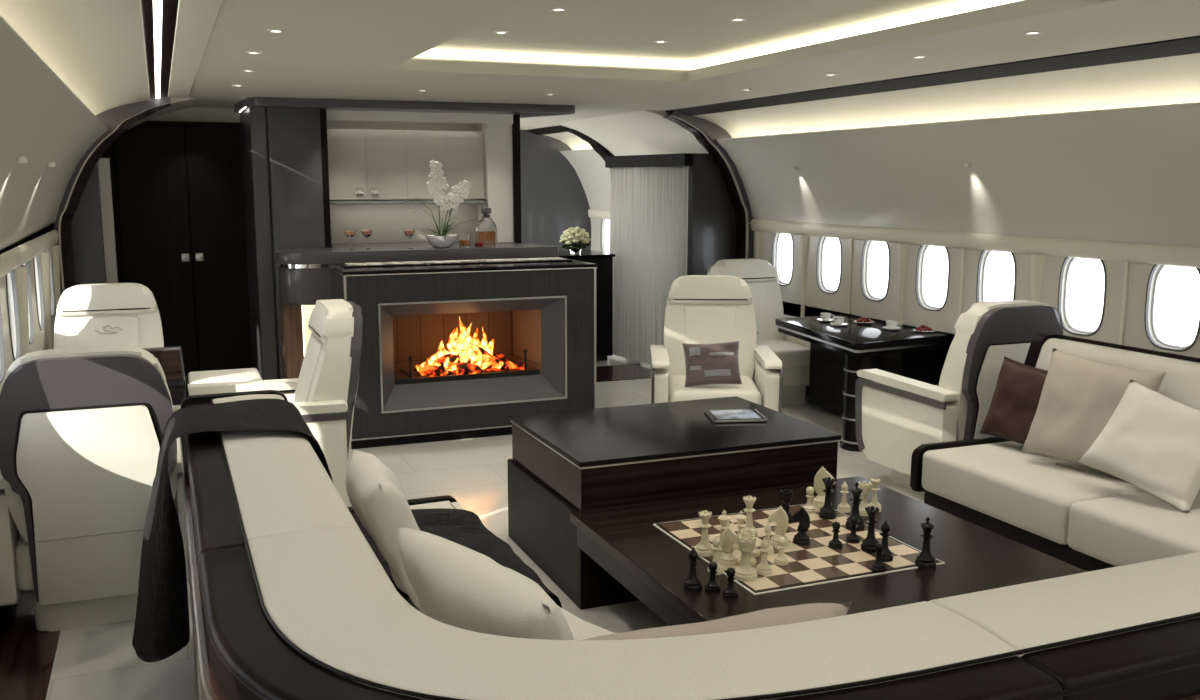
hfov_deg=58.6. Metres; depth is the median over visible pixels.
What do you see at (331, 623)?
cushion
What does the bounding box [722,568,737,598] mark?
pawn
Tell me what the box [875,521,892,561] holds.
bishop
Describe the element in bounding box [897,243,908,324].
trim
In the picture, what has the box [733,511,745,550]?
king
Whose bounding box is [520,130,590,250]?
wall
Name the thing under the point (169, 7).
trim
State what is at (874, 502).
chess queen
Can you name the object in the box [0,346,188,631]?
armchair
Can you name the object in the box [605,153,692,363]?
pleated curtain
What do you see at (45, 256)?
trim
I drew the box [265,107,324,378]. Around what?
wall panel
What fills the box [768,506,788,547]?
knight
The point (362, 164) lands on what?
cupboard
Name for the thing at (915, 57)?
recessed light
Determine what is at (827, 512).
chess queen
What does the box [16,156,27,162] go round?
light
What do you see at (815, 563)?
chessboard
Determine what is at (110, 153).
door frame
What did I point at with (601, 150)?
trim
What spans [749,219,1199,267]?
trim
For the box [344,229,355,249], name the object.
cocktail glass
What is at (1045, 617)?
cushion
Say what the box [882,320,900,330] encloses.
coffee cup
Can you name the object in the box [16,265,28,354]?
trim
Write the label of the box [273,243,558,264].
countertop
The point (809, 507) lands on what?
pawn
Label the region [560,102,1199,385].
wall
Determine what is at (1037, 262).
trim
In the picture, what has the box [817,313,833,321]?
coffee cup
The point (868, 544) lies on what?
chess queen
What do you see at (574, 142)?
ceiling
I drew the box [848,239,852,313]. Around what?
trim
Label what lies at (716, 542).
bishop
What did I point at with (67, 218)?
trim
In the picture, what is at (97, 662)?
floor
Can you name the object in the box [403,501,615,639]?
seat cushion
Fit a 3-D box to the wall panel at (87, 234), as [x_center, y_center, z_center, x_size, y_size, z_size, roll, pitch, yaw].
[-3.788,-0.483,7.838,0.300,2.020,0.100,-4,10,-22]
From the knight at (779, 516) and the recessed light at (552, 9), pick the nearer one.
the knight at (779, 516)
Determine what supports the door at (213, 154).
attached to the door frame
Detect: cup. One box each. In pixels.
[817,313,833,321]
[830,317,847,326]
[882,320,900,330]
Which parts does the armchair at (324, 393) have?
arm, backrest, arm, panel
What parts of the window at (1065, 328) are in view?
frame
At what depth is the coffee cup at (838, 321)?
7.60 m
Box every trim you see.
[0,230,58,277]
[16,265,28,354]
[41,251,52,349]
[51,245,60,306]
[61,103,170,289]
[98,158,117,282]
[140,0,178,97]
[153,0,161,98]
[168,0,223,97]
[170,97,195,103]
[234,97,574,117]
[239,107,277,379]
[320,109,331,247]
[326,110,512,124]
[331,241,516,247]
[416,0,1021,68]
[476,123,513,242]
[526,125,567,134]
[565,127,613,160]
[588,209,687,225]
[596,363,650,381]
[643,110,668,116]
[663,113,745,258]
[665,36,1199,115]
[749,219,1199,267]
[755,231,763,259]
[800,235,808,316]
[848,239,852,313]
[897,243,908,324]
[958,248,965,317]
[1030,254,1045,301]
[1119,261,1129,349]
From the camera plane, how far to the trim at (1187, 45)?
5.77 m
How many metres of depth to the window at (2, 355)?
4.86 m
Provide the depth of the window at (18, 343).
5.40 m
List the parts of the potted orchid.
stem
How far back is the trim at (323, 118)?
8.19 m
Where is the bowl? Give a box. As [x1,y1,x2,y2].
[425,234,458,247]
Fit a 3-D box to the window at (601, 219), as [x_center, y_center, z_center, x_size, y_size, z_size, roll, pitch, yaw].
[0.091,-1.354,12.728,0.047,0.485,0.345,-4,10,-22]
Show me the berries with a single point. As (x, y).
(477, 244)
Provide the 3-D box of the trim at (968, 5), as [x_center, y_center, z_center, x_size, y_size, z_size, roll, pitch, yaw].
[0.790,-1.289,3.541,2.096,0.048,6.106,-4,10,-22]
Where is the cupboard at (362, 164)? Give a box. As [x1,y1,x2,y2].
[327,129,484,199]
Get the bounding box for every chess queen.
[695,510,713,556]
[743,495,757,537]
[819,477,835,519]
[861,506,879,552]
[868,478,880,511]
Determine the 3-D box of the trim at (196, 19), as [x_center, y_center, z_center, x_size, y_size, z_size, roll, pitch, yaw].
[-0.769,-0.961,2.210,0.140,0.017,11.900,-4,10,-22]
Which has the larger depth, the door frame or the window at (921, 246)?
the door frame
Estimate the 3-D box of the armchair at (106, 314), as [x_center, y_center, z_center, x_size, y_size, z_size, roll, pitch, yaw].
[-2.951,0.192,6.445,0.804,1.120,0.900,-4,10,-22]
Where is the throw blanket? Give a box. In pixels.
[132,398,561,661]
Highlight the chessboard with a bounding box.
[653,504,944,594]
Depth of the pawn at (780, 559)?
3.74 m
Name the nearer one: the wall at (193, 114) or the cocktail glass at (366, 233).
the cocktail glass at (366, 233)
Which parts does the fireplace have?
corner trim, chrome frame, bevelled frame, corner trim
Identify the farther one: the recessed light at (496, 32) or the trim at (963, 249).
the trim at (963, 249)
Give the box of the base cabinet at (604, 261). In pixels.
[559,250,614,360]
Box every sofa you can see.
[180,390,1199,699]
[212,394,360,540]
[910,333,1199,571]
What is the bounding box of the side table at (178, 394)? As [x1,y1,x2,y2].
[168,373,188,408]
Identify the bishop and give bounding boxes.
[684,547,701,591]
[708,535,723,574]
[756,538,771,575]
[760,523,773,554]
[837,481,850,512]
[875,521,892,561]
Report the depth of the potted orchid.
8.17 m
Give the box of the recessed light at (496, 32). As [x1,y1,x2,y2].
[494,31,507,33]
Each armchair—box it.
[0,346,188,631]
[54,283,177,411]
[188,299,362,500]
[650,275,782,412]
[707,259,809,406]
[855,300,1062,494]
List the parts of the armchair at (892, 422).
arm, backrest, panel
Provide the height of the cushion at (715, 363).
0.280 m
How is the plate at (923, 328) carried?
on the dining table at (837, 354)
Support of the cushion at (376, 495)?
on the sofa at (290, 599)
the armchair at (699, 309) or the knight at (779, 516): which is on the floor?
the armchair at (699, 309)
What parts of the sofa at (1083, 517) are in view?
seat trim, trim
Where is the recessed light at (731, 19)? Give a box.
[730,18,745,20]
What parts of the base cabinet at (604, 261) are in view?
door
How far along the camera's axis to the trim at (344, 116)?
8.54 m
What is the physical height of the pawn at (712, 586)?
0.097 m
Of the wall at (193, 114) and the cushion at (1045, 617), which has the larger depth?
the wall at (193, 114)
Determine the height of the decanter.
0.300 m
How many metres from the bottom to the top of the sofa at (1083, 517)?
0.995 m
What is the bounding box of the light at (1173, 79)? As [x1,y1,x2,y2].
[695,53,1199,137]
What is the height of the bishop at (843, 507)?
0.126 m
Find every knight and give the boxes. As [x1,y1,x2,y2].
[720,526,737,566]
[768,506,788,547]
[791,507,810,545]
[813,466,834,508]
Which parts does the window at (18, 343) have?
frame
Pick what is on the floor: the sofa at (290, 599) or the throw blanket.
the sofa at (290, 599)
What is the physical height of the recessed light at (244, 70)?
0.007 m
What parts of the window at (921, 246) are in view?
frame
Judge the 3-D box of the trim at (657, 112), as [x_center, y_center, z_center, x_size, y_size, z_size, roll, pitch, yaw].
[0.744,-1.976,9.357,0.800,0.380,0.030,-4,10,-22]
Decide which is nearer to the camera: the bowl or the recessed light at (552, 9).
the recessed light at (552, 9)
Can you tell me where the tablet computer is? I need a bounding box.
[704,408,766,422]
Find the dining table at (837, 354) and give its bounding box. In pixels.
[775,315,947,451]
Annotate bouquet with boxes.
[559,226,590,253]
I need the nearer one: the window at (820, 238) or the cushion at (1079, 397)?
the cushion at (1079, 397)
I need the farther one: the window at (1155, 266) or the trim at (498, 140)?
the trim at (498, 140)
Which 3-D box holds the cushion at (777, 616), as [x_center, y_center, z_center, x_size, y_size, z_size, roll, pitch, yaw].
[0.209,0.746,2.276,0.665,0.404,0.227,-4,10,-22]
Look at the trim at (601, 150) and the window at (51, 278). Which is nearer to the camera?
the window at (51, 278)
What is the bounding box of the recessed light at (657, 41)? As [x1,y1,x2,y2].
[654,40,666,42]
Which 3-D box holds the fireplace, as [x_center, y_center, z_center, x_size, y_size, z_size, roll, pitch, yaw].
[-0.957,-0.018,7.589,1.762,1.180,0.650,-4,10,-22]
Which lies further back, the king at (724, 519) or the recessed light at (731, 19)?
the recessed light at (731, 19)
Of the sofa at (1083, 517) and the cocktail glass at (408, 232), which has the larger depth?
the cocktail glass at (408, 232)
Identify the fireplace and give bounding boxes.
[329,258,596,448]
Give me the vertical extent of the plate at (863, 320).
0.046 m
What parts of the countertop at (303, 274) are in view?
panel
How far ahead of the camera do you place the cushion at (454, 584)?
2.44 m
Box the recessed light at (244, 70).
[242,69,255,71]
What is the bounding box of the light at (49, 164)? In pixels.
[47,162,55,166]
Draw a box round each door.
[115,125,197,382]
[185,126,251,370]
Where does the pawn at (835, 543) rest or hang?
on the chessboard
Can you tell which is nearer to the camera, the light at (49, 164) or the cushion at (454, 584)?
the cushion at (454, 584)
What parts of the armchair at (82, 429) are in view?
arm, panel, backrest, seat frame, arm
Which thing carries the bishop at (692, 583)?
on the coffee table at (588, 489)
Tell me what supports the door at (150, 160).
attached to the door frame
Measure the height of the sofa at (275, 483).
0.544 m
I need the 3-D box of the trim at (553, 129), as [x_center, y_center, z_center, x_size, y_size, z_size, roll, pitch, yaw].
[-0.678,-2.572,12.437,0.180,0.120,2.000,-4,10,-22]
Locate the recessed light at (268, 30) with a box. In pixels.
[267,29,284,32]
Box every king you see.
[717,510,732,557]
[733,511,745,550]
[846,482,864,529]
[915,517,935,569]
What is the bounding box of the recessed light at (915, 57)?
[911,56,926,58]
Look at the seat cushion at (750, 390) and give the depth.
6.66 m
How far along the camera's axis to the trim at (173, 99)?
7.79 m
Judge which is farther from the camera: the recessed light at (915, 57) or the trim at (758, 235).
the trim at (758, 235)
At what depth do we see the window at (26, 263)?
6.00 m
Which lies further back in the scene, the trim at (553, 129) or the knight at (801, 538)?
the trim at (553, 129)
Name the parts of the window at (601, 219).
frame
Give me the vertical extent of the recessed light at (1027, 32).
0.007 m
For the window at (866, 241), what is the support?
in the wall at (1131, 175)
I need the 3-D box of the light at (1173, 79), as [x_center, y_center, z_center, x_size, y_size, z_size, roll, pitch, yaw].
[3.170,-1.059,3.878,0.450,0.248,12.000,-4,10,-22]
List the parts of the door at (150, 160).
handle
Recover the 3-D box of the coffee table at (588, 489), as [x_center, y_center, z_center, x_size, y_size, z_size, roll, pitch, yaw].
[0.602,0.752,4.489,1.420,0.620,2.300,-4,10,-22]
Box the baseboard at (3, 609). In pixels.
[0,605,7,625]
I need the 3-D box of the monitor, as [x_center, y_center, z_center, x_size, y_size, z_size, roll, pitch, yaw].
[-2.285,0.092,5.483,0.295,0.185,0.190,-4,10,-22]
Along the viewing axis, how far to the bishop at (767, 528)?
3.84 m
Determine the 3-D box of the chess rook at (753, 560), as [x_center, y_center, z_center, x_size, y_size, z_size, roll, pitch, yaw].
[0.514,0.692,3.733,0.067,0.122,0.067,-4,10,-22]
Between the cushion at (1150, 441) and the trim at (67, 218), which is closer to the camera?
the cushion at (1150, 441)
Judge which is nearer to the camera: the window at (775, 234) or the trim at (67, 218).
the trim at (67, 218)
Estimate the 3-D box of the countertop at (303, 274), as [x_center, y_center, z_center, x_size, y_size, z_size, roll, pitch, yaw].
[-1.405,-0.170,8.326,2.119,1.250,0.540,-4,10,-22]
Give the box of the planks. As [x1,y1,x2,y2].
[0,590,60,699]
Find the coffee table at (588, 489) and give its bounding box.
[507,396,1087,625]
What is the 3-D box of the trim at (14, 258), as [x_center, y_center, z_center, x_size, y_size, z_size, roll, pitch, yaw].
[-1.573,0.058,2.081,0.035,0.109,11.980,-4,10,-22]
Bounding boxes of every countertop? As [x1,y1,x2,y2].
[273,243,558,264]
[273,243,558,378]
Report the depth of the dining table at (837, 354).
7.26 m
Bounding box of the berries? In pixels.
[475,242,482,246]
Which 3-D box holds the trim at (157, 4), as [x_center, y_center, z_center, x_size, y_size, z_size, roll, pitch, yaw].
[-0.910,-0.946,2.198,0.028,0.018,11.980,-4,10,-22]
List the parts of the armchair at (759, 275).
backrest, seat frame, arm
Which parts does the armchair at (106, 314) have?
backrest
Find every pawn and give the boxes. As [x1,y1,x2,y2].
[705,562,720,592]
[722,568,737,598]
[750,528,759,556]
[774,537,787,565]
[803,487,816,512]
[828,521,842,548]
[846,517,859,543]
[871,543,885,571]
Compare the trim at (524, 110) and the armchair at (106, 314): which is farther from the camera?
the trim at (524, 110)
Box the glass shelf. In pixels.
[330,200,486,204]
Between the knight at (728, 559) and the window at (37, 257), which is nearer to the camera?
the knight at (728, 559)
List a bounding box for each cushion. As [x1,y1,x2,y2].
[248,528,1018,699]
[346,449,421,611]
[398,527,573,639]
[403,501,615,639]
[583,601,851,639]
[668,375,761,404]
[682,341,741,386]
[757,339,809,367]
[922,441,1146,543]
[928,552,1199,656]
[980,356,1047,444]
[1021,348,1165,476]
[1035,338,1199,493]
[1067,492,1199,566]
[1078,380,1199,513]
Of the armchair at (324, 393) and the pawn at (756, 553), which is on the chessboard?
the pawn at (756, 553)
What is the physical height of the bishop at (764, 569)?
0.126 m
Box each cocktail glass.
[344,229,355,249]
[361,229,372,248]
[403,229,414,248]
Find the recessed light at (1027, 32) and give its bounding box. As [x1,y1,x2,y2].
[1023,31,1041,34]
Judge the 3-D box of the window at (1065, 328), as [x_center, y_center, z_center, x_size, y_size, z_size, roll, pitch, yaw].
[2.799,-0.325,6.180,0.047,0.485,0.345,-4,10,-22]
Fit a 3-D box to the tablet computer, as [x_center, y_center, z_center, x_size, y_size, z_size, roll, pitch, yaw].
[0.655,0.319,5.198,0.260,0.015,0.250,-1,9,-6]
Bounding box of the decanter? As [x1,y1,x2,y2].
[476,208,496,245]
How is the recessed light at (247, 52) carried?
in the ceiling at (327, 49)
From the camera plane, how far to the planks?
4.01 m
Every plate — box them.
[854,316,873,323]
[913,325,934,332]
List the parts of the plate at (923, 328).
plate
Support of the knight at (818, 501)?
on the chessboard
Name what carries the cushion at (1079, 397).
on the sofa at (1083, 517)
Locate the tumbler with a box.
[459,234,470,247]
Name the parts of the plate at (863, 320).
plate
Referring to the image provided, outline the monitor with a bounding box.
[142,346,185,387]
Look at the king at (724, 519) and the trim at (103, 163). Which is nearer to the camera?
the king at (724, 519)
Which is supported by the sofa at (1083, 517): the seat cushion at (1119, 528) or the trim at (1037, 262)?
the seat cushion at (1119, 528)
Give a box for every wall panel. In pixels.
[72,163,105,284]
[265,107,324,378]
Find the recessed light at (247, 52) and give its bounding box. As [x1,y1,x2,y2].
[246,51,261,53]
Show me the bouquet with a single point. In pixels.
(574, 245)
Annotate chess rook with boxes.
[734,533,757,581]
[737,529,755,566]
[780,489,792,521]
[858,481,871,515]
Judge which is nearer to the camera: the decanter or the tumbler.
the tumbler
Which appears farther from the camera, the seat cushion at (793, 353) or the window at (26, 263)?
the seat cushion at (793, 353)
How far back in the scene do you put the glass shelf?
8.61 m
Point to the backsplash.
(387, 222)
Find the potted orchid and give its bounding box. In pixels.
[412,160,485,247]
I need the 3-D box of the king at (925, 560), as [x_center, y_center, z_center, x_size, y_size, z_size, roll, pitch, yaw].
[1.140,0.669,3.731,0.072,0.180,0.072,-4,10,-22]
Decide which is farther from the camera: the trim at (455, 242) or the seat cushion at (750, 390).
the trim at (455, 242)
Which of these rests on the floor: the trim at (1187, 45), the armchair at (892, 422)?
the armchair at (892, 422)
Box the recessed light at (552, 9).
[551,8,566,11]
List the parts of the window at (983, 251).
frame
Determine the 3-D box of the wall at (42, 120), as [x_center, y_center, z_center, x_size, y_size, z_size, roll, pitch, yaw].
[-1.429,0.354,2.198,0.445,2.118,12.000,-4,10,-22]
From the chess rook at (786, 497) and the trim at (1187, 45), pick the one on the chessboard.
the chess rook at (786, 497)
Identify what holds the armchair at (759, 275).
on the floor
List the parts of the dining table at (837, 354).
panel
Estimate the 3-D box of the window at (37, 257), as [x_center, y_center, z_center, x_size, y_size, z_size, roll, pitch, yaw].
[-3.380,-0.359,6.397,0.047,0.485,0.345,-4,10,-22]
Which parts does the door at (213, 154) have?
handle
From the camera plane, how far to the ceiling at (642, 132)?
10.19 m
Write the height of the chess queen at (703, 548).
0.162 m
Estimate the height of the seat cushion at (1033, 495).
0.200 m
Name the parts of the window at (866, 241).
frame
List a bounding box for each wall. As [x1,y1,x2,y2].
[0,15,107,392]
[148,107,239,122]
[512,114,520,242]
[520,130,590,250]
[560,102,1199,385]
[687,153,735,274]
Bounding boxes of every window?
[0,306,4,383]
[6,270,20,360]
[25,262,33,344]
[34,255,43,330]
[47,248,53,316]
[600,219,605,252]
[772,233,793,285]
[816,237,841,293]
[861,240,889,301]
[915,245,949,310]
[976,250,1015,302]
[1058,257,1106,335]
[1144,264,1199,351]
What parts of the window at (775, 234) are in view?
frame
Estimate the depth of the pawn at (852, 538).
3.97 m
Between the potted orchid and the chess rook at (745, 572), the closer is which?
the chess rook at (745, 572)
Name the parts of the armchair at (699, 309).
arm, backrest, arm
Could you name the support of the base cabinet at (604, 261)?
on the floor
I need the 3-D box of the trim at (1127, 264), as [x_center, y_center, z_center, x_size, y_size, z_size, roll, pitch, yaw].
[2.892,-0.199,5.905,0.020,0.580,0.024,-4,10,-22]
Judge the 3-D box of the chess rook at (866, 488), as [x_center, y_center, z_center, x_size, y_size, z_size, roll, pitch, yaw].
[1.071,0.601,4.332,0.070,0.128,0.070,-4,10,-22]
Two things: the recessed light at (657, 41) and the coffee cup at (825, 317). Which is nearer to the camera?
the recessed light at (657, 41)
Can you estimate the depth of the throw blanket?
3.51 m
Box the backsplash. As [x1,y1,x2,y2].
[327,122,477,243]
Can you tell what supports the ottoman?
on the floor
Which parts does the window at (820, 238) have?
frame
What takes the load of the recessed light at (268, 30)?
in the ceiling at (327, 49)
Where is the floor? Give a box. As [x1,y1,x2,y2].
[46,355,923,699]
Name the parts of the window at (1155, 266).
frame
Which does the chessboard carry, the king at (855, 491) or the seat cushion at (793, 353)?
the king at (855, 491)
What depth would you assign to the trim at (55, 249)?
7.36 m
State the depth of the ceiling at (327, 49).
5.22 m
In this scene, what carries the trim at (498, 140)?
attached to the wall at (516, 118)
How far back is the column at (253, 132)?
8.19 m
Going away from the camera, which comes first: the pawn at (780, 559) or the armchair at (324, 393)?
the pawn at (780, 559)
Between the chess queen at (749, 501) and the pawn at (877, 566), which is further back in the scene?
the chess queen at (749, 501)
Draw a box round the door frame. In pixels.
[98,121,239,370]
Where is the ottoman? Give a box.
[188,368,262,383]
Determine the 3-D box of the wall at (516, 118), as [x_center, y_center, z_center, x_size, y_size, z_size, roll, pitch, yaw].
[-0.820,-0.876,9.310,0.060,2.340,0.700,-4,10,-22]
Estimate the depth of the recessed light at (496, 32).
5.42 m
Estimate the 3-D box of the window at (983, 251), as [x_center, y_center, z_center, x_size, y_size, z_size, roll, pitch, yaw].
[2.538,-0.424,6.811,0.047,0.485,0.345,-4,10,-22]
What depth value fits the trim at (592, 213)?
12.80 m
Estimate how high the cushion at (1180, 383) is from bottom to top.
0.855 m
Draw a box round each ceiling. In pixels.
[0,0,149,114]
[128,99,708,155]
[188,0,1199,129]
[545,132,592,149]
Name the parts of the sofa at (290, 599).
trim, seat trim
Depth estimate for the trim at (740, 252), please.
9.52 m
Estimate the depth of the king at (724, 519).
3.81 m
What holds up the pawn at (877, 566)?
on the chessboard
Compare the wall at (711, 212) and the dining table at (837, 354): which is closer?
the dining table at (837, 354)
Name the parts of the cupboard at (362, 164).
door, handle, handle, door, door, door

